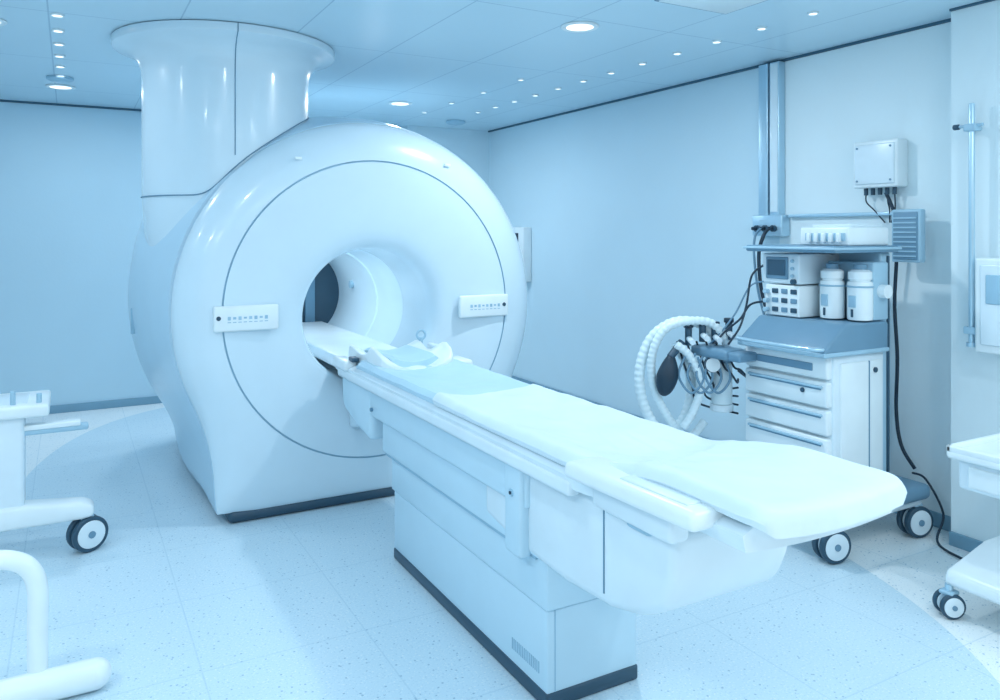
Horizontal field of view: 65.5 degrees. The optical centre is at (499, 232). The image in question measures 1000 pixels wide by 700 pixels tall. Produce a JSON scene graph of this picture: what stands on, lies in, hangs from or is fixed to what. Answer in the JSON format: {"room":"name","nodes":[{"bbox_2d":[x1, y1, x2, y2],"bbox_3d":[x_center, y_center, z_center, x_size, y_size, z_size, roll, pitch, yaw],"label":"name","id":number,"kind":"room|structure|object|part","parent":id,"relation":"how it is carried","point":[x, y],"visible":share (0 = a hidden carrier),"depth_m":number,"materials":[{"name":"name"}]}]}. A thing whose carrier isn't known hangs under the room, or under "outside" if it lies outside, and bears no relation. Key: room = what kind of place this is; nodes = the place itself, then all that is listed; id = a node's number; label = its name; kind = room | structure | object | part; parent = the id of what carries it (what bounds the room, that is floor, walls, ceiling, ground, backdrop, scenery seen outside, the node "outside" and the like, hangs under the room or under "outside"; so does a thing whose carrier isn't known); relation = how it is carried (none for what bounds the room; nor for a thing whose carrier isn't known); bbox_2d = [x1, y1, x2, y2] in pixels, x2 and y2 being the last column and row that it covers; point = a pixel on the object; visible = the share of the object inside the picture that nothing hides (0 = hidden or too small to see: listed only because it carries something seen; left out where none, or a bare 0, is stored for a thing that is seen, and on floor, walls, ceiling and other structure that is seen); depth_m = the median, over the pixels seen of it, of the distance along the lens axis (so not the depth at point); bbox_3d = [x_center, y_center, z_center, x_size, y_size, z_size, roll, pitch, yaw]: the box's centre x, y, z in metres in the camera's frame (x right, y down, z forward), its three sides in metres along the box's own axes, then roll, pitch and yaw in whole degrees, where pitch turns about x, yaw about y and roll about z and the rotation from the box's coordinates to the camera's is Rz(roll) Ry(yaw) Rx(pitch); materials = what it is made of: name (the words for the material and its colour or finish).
{"room":"radiology room","nodes":[
{"label":"radiology room","id":0,"kind":"room"},
{"bbox_2d":[0,102,156,405],"bbox_3d":[-3.410,0.225,7.285,7.500,2.750,0.150,0,0,-29],"label":"wall","id":1,"kind":"structure","parent":0,"point":[71,213],"depth_m":6.95,"materials":[{"name":"paint"}]},
{"bbox_2d":[0,99,140,110],"bbox_3d":[-3.807,-1.141,6.971,6.200,0.018,0.015,0,0,-29],"label":"trim","id":2,"kind":"structure","parent":1,"relation":"attached to","point":[1,100],"depth_m":6.94,"materials":[{"name":"black metal"}]},
{"bbox_2d":[49,396,161,413],"bbox_3d":[-3.806,1.565,6.969,6.200,0.070,0.020,0,0,-29],"label":"baseboard","id":3,"kind":"structure","parent":1,"relation":"attached to","point":[75,407],"depth_m":7.07,"materials":[{"name":"plastic"}]},
{"bbox_2d":[401,125,488,186],"bbox_3d":[-0.611,0.225,8.620,0.990,2.750,0.230,0,0,-29],"label":"wall","id":4,"kind":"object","parent":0,"point":[471,146],"visible":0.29,"depth_m":8.62,"materials":[{"name":"paint"}]},
{"bbox_2d":[0,0,981,130],"bbox_3d":[-1.095,-1.200,3.109,7.500,0.100,9.700,0,0,-29],"label":"ceiling","id":5,"kind":"structure","parent":0,"point":[429,55],"depth_m":4.77,"materials":[{"name":"paint"}]},
{"bbox_2d":[0,18,6,25],"bbox_3d":[-2.774,-1.143,4.179,0.212,0.011,0.212,0,0,-29],"label":"recessed light","id":6,"kind":"object","parent":5,"relation":"in","point":[3,22],"depth_m":4.21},
{"bbox_2d":[50,13,63,17],"bbox_3d":[-2.327,-1.143,4.084,0.066,0.011,0.066,0,0,-29],"label":"ceiling spotlight","id":7,"kind":"object","parent":5,"relation":"in","point":[57,15],"depth_m":4.08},
{"bbox_2d":[52,29,64,32],"bbox_3d":[-2.501,-1.143,4.399,0.066,0.011,0.066,0,0,-29],"label":"ceiling spotlight","id":8,"kind":"object","parent":5,"relation":"in","point":[53,30],"depth_m":4.39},
{"bbox_2d":[53,42,64,46],"bbox_3d":[-2.676,-1.143,4.714,0.066,0.011,0.066,0,0,-29],"label":"ceiling spotlight","id":9,"kind":"object","parent":5,"relation":"in","point":[55,43],"depth_m":4.71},
{"bbox_2d":[54,54,64,57],"bbox_3d":[-2.850,-1.143,5.029,0.066,0.011,0.066,0,0,-29],"label":"ceiling spotlight","id":10,"kind":"object","parent":5,"relation":"in","point":[56,55],"depth_m":5.02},
{"bbox_2d":[46,75,73,82],"bbox_3d":[-3.252,-1.133,5.743,0.180,0.033,0.180,0,0,-29],"label":"smoke detector","id":11,"kind":"object","parent":5,"relation":"attached to","point":[52,78],"visible":1,"depth_m":5.70,"materials":[{"name":"grey plastic"}]},
{"bbox_2d":[45,84,75,89],"bbox_3d":[-3.446,-1.143,6.093,0.212,0.011,0.212,0,0,-29],"label":"recessed light","id":12,"kind":"object","parent":5,"relation":"in","point":[52,86],"depth_m":6.08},
{"bbox_2d":[388,101,411,105],"bbox_3d":[-0.883,-1.143,6.874,0.212,0.011,0.212,0,0,-29],"label":"recessed light","id":13,"kind":"object","parent":5,"relation":"in","point":[394,103],"depth_m":6.85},
{"bbox_2d":[446,120,464,124],"bbox_3d":[-0.456,-1.129,7.980,0.200,0.039,0.200,0,0,-29],"label":"smoke detector","id":14,"kind":"object","parent":5,"relation":"attached to","point":[449,122],"visible":1,"depth_m":7.91,"materials":[{"name":"grey plastic"}]},
{"bbox_2d":[561,21,598,32],"bbox_3d":[0.443,-1.143,4.316,0.212,0.011,0.212,0,0,-29],"label":"recessed light","id":15,"kind":"object","parent":5,"relation":"in","point":[576,26],"depth_m":4.30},
{"bbox_2d":[654,0,766,13],"bbox_3d":[1.098,-1.143,3.713,0.480,0.011,0.530,0,0,-29],"label":"ceiling access panel","id":16,"kind":"object","parent":5,"relation":"in","point":[718,6],"depth_m":3.87,"materials":[{"name":"white"}]},
{"bbox_2d":[712,40,721,43],"bbox_3d":[1.297,-1.143,4.652,0.057,0.011,0.057,0,0,-29],"label":"ceiling spotlight","id":17,"kind":"object","parent":5,"relation":"in","point":[714,41],"depth_m":4.64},
{"bbox_2d":[756,26,766,30],"bbox_3d":[1.464,-1.143,4.350,0.057,0.011,0.057,0,0,-29],"label":"ceiling spotlight","id":18,"kind":"object","parent":5,"relation":"in","point":[762,28],"depth_m":4.34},
{"bbox_2d":[807,11,818,15],"bbox_3d":[1.632,-1.143,4.049,0.057,0.011,0.057,0,0,-29],"label":"ceiling spotlight","id":19,"kind":"object","parent":5,"relation":"in","point":[813,13],"depth_m":4.04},
{"bbox_2d":[0,403,999,699],"bbox_3d":[-1.095,1.650,3.109,7.500,0.100,9.700,0,0,-29],"label":"floor","id":20,"kind":"structure","parent":0,"point":[182,601],"depth_m":3.27,"materials":[{"name":"tile"}]},
{"bbox_2d":[0,390,107,552],"bbox_3d":[-2.753,1.185,3.808,1.475,0.830,0.597,0,0,-29],"label":"trolley","id":21,"kind":"object","parent":20,"relation":"on","point":[87,531],"visible":1,"depth_m":3.78,"materials":[{"name":"white plastic"}]},
{"bbox_3d":[-2.283,0.975,3.834,0.445,0.030,0.060,0,0,-29],"label":"arm","id":22,"kind":"part","parent":21,"relation":"part of","materials":[{"name":"grey plastic"}]},
{"bbox_2d":[0,550,111,699],"bbox_3d":[-1.995,1.328,2.703,1.132,0.538,0.626,0,0,-29],"label":"stand","id":23,"kind":"object","parent":20,"relation":"on","point":[40,682],"visible":1,"depth_m":2.64,"materials":[{"name":"white plastic"}]},
{"bbox_2d":[111,20,526,522],"bbox_3d":[-1.269,0.228,5.454,2.648,2.745,2.270,0,0,-29],"label":"scanner","id":24,"kind":"object","parent":20,"relation":"on","point":[273,240],"visible":0.87,"depth_m":4.45,"materials":[{"name":"white plastic"}]},
{"bbox_3d":[-1.388,0.465,4.253,0.345,0.140,0.035,0,0,-29],"label":"control panel","id":25,"kind":"part","parent":24,"relation":"part of","materials":[{"name":"white plastic"}]},
{"bbox_3d":[-1.574,0.500,6.428,0.080,0.680,0.030,0,0,-29],"label":"bore post","id":26,"kind":"part","parent":24,"relation":"part of","materials":[{"name":"plastic"}]},
{"bbox_2d":[348,281,353,287],"bbox_3d":[-1.188,0.410,6.202,0.025,0.060,0.060,0,0,-29],"label":"lamp","id":27,"kind":"object","parent":24,"relation":"attached to","point":[351,283],"depth_m":6.18,"materials":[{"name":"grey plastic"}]},
{"bbox_3d":[-0.105,0.465,4.964,0.350,0.140,0.035,0,0,-29],"label":"control panel","id":28,"kind":"part","parent":24,"relation":"part of","materials":[{"name":"white plastic"}]},
{"bbox_2d":[333,329,906,699],"bbox_3d":[0.037,1.081,3.186,0.665,1.038,3.142,0,0,-29],"label":"table","id":29,"kind":"object","parent":20,"relation":"on","point":[542,520],"visible":1,"depth_m":2.63,"materials":[{"name":"white plastic"}]},
{"bbox_2d":[364,345,437,366],"bbox_3d":[-0.549,0.675,4.269,0.260,0.063,0.440,0,0,-29],"label":"cushion","id":30,"kind":"object","parent":29,"relation":"on","point":[406,355],"depth_m":4.15,"materials":[{"name":"fabric"}]},
{"bbox_2d":[416,329,425,342],"bbox_3d":[-0.462,0.641,4.546,0.066,0.158,0.024,0,0,-29],"label":"ring","id":31,"kind":"object","parent":29,"relation":"attached to","point":[420,339],"depth_m":4.54,"materials":[{"name":"grey plastic"}]},
{"bbox_3d":[-0.040,0.718,3.351,0.504,0.084,2.100,0,0,-29],"label":"mattress","id":32,"kind":"part","parent":29,"relation":"part of","materials":[{"name":"fabric"}]},
{"bbox_3d":[-0.333,0.775,3.365,0.050,0.050,2.310,0,0,-29],"label":"rail","id":33,"kind":"part","parent":29,"relation":"part of","materials":[{"name":"white plastic"}]},
{"bbox_3d":[0.062,0.950,2.693,0.050,0.320,0.110,0,0,-29],"label":"rail","id":34,"kind":"part","parent":29,"relation":"part of","materials":[{"name":"white plastic"}]},
{"bbox_3d":[0.419,0.652,1.982,0.085,0.016,0.260,0,0,-29],"label":"control pod lid","id":35,"kind":"part","parent":29,"relation":"part of","materials":[{"name":"white plastic"}]},
{"bbox_2d":[634,224,932,563],"bbox_3d":[1.531,0.777,4.290,1.160,1.645,1.082,0,0,-29],"label":"machine","id":36,"kind":"object","parent":20,"relation":"on","point":[817,375],"visible":0.87,"depth_m":4.06,"materials":[{"name":"grey plastic"}]},
{"bbox_2d":[710,360,733,412],"bbox_3d":[1.275,0.860,4.471,0.132,0.320,0.132,0,0,-29],"label":"canister","id":37,"kind":"object","parent":36,"relation":"on","point":[721,402],"depth_m":4.42,"materials":[{"name":"grey plastic"}]},
{"bbox_3d":[1.336,0.675,4.273,0.200,0.050,0.140,0,0,-29],"label":"absorber arm","id":38,"kind":"part","parent":36,"relation":"part of","materials":[{"name":"grey plastic"}]},
{"bbox_3d":[1.444,0.575,4.024,0.136,0.032,0.554,0,0,-29],"label":"push handle","id":39,"kind":"part","parent":36,"relation":"part of","materials":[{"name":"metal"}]},
{"bbox_3d":[1.506,1.087,4.085,0.045,0.126,0.535,0,0,-29],"label":"drawer","id":40,"kind":"part","parent":36,"relation":"part of","materials":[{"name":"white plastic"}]},
{"bbox_3d":[1.506,0.947,4.085,0.045,0.126,0.535,0,0,-29],"label":"drawer","id":41,"kind":"part","parent":36,"relation":"part of","materials":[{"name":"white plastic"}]},
{"bbox_3d":[1.506,0.807,4.085,0.045,0.126,0.535,0,0,-29],"label":"drawer","id":42,"kind":"part","parent":36,"relation":"part of","materials":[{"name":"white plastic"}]},
{"bbox_3d":[1.506,0.672,4.085,0.045,0.116,0.535,0,0,-29],"label":"drawer","id":43,"kind":"part","parent":36,"relation":"part of","materials":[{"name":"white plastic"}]},
{"bbox_2d":[806,233,811,242],"bbox_3d":[1.633,0.025,4.098,0.030,0.050,0.025,0,0,-29],"label":"bottle","id":44,"kind":"object","parent":36,"relation":"on","point":[808,235],"depth_m":4.09,"materials":[{"name":"white plastic"}]},
{"bbox_2d":[813,233,818,242],"bbox_3d":[1.655,0.025,4.059,0.030,0.050,0.025,0,0,-29],"label":"bottle","id":45,"kind":"object","parent":36,"relation":"on","point":[815,235],"depth_m":4.05,"materials":[{"name":"white plastic"}]},
{"bbox_2d":[746,244,898,252],"bbox_3d":[1.720,0.083,4.178,0.500,0.035,0.580,0,0,-29],"label":"shelf","id":46,"kind":"object","parent":36,"relation":"attached to","point":[782,248],"depth_m":3.98,"materials":[{"name":"grey plastic"}]},
{"bbox_2d":[821,233,826,242],"bbox_3d":[1.677,0.025,4.019,0.030,0.050,0.025,0,0,-29],"label":"bottle","id":47,"kind":"object","parent":36,"relation":"on","point":[823,235],"depth_m":4.01,"materials":[{"name":"white plastic"}]},
{"bbox_2d":[805,233,844,240],"bbox_3d":[1.681,0.020,4.019,0.012,0.040,0.240,0,0,-29],"label":"tray","id":48,"kind":"object","parent":36,"relation":"on","point":[808,236],"depth_m":4.00,"materials":[{"name":"grey plastic"}]},
{"bbox_2d":[828,233,833,242],"bbox_3d":[1.698,0.025,3.980,0.030,0.050,0.025,0,0,-29],"label":"bottle","id":49,"kind":"object","parent":36,"relation":"on","point":[830,235],"depth_m":3.97,"materials":[{"name":"white plastic"}]},
{"bbox_2d":[836,233,841,242],"bbox_3d":[1.720,0.025,3.941,0.030,0.050,0.025,0,0,-29],"label":"bottle","id":50,"kind":"object","parent":36,"relation":"on","point":[838,235],"depth_m":3.93,"materials":[{"name":"white plastic"}]},
{"bbox_2d":[801,227,887,245],"bbox_3d":[1.817,0.018,4.106,0.320,0.095,0.300,0,0,-29],"label":"tray","id":51,"kind":"object","parent":36,"relation":"on","point":[818,236],"depth_m":3.99,"materials":[{"name":"white plastic"}]},
{"bbox_3d":[1.830,0.970,3.938,0.320,0.640,0.015,0,0,-29],"label":"door","id":52,"kind":"part","parent":36,"relation":"part of","materials":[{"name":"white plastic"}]},
{"bbox_3d":[2.032,0.710,4.074,0.015,1.180,0.015,0,0,-29],"label":"rail","id":53,"kind":"part","parent":36,"relation":"part of","materials":[{"name":"grey metal"}]},
{"bbox_3d":[1.756,1.360,4.186,0.810,0.080,0.680,0,0,-29],"label":"plate","id":54,"kind":"part","parent":36,"relation":"part of","materials":[{"name":"grey plastic"}]},
{"bbox_2d":[912,472,961,558],"bbox_3d":[2.285,1.456,3.923,0.099,0.292,0.711,0,0,3],"label":"cable","id":55,"kind":"object","parent":20,"relation":"on","point":[915,473],"visible":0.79,"depth_m":4.08,"materials":[{"name":"rubber"}]},
{"bbox_2d":[932,433,999,619],"bbox_3d":[2.255,1.240,3.083,0.628,0.720,0.767,0,0,-29],"label":"trolley","id":56,"kind":"object","parent":20,"relation":"on","point":[977,573],"visible":1,"depth_m":3.20,"materials":[{"name":"white plastic"}]},
{"bbox_3d":[1.876,1.507,3.247,0.032,0.082,0.032,0,0,-29],"label":"caster stem","id":57,"kind":"part","parent":56,"relation":"part of","materials":[{"name":"metal"}]},
{"bbox_2d":[946,433,999,498],"bbox_3d":[2.280,0.970,3.065,0.580,0.180,0.710,0,0,-29],"label":"tray","id":58,"kind":"object","parent":56,"relation":"on","point":[979,458],"depth_m":3.16,"materials":[{"name":"white plastic"}]},
{"bbox_2d":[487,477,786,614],"bbox_3d":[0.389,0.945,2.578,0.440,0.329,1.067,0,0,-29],"label":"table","id":59,"kind":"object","parent":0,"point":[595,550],"depth_m":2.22,"materials":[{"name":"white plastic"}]},
{"bbox_2d":[489,25,935,440],"bbox_3d":[1.189,0.225,6.559,0.160,2.750,5.580,0,0,-29],"label":"wall","id":60,"kind":"structure","parent":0,"point":[639,211],"depth_m":6.52,"materials":[{"name":"paint"}]},
{"bbox_2d":[513,227,530,281],"bbox_3d":[0.132,0.220,8.191,0.106,0.560,0.600,0,0,-29],"label":"wall monitor","id":61,"kind":"object","parent":60,"relation":"attached to","point":[523,234],"visible":0.28,"depth_m":7.94,"materials":[{"name":"white plastic"}]},
{"bbox_2d":[488,18,950,131],"bbox_3d":[1.169,-1.142,6.416,0.015,0.016,5.350,0,0,-29],"label":"trim","id":62,"kind":"structure","parent":60,"relation":"attached to","point":[949,19],"depth_m":5.36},
{"bbox_2d":[512,375,950,530],"bbox_3d":[1.166,1.560,6.415,0.020,0.080,5.350,0,0,-29],"label":"baseboard","id":63,"kind":"structure","parent":60,"relation":"attached to","point":[937,517],"depth_m":4.24,"materials":[{"name":"plastic"}]},
{"bbox_2d":[789,212,891,217],"bbox_3d":[2.112,-0.111,4.681,0.032,0.022,0.900,0,0,-29],"label":"rail","id":64,"kind":"object","parent":60,"relation":"attached to","point":[859,213],"depth_m":4.72,"materials":[{"name":"grey metal"}]},
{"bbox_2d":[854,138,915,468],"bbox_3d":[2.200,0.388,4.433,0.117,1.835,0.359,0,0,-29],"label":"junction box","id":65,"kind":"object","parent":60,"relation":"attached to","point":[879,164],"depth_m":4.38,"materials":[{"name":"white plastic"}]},
{"bbox_2d":[892,209,924,262],"bbox_3d":[2.269,0.015,4.271,0.154,0.290,0.170,0,0,-29],"label":"louvered panel","id":66,"kind":"object","parent":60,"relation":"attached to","point":[908,225],"visible":0.98,"depth_m":4.21,"materials":[{"name":"grey plastic"}]},
{"bbox_2d":[751,61,789,314],"bbox_3d":[1.726,-0.183,4.950,0.242,1.894,0.711,0,0,18],"label":"conduit","id":67,"kind":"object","parent":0,"point":[771,220],"depth_m":5.13,"materials":[{"name":"grey metal"}]},
{"bbox_2d":[770,225,776,231],"bbox_3d":[1.795,-0.030,5.100,0.025,0.044,0.044,0,0,-29],"label":"outlet","id":68,"kind":"object","parent":67,"relation":"attached to","point":[773,227],"depth_m":5.08,"materials":[{"name":"black plastic"}]},
{"bbox_2d":[780,22,950,515],"bbox_3d":[2.166,0.194,4.625,0.007,2.652,1.250,0,0,-29],"label":"wall","id":69,"kind":"structure","parent":0,"point":[896,86],"depth_m":4.40,"materials":[{"name":"white paint"}]},
{"bbox_2d":[951,0,999,541],"bbox_3d":[3.428,0.225,2.340,0.335,2.750,3.970,0,0,-29],"label":"wall","id":70,"kind":"structure","parent":0,"point":[975,30],"depth_m":3.89,"materials":[{"name":"white paint"}]},
{"bbox_2d":[949,531,982,551],"bbox_3d":[3.272,1.565,2.254,0.020,0.070,3.970,0,0,-29],"label":"baseboard","id":71,"kind":"structure","parent":70,"relation":"attached to","point":[963,542],"depth_m":3.92,"materials":[{"name":"plastic"}]},
{"bbox_2d":[952,103,983,346],"bbox_3d":[2.340,-0.040,3.861,0.094,1.200,0.145,0,0,-29],"label":"pole","id":72,"kind":"object","parent":70,"relation":"attached to","point":[971,127],"depth_m":3.82,"materials":[{"name":"silver metal"}]},
{"bbox_2d":[949,0,995,11],"bbox_3d":[3.275,-1.144,2.255,0.015,0.012,3.970,0,0,-29],"label":"trim","id":73,"kind":"structure","parent":70,"relation":"attached to","point":[982,1],"depth_m":3.89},
{"bbox_2d":[975,257,999,354],"bbox_3d":[2.445,0.350,3.636,0.126,0.460,0.390,0,0,-29],"label":"wall control panel","id":74,"kind":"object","parent":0,"point":[987,269],"depth_m":3.72,"materials":[{"name":"white plastic"}]},
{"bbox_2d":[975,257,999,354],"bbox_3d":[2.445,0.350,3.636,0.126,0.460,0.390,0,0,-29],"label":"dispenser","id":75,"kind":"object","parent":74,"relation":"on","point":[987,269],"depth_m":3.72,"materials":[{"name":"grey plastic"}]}
]}

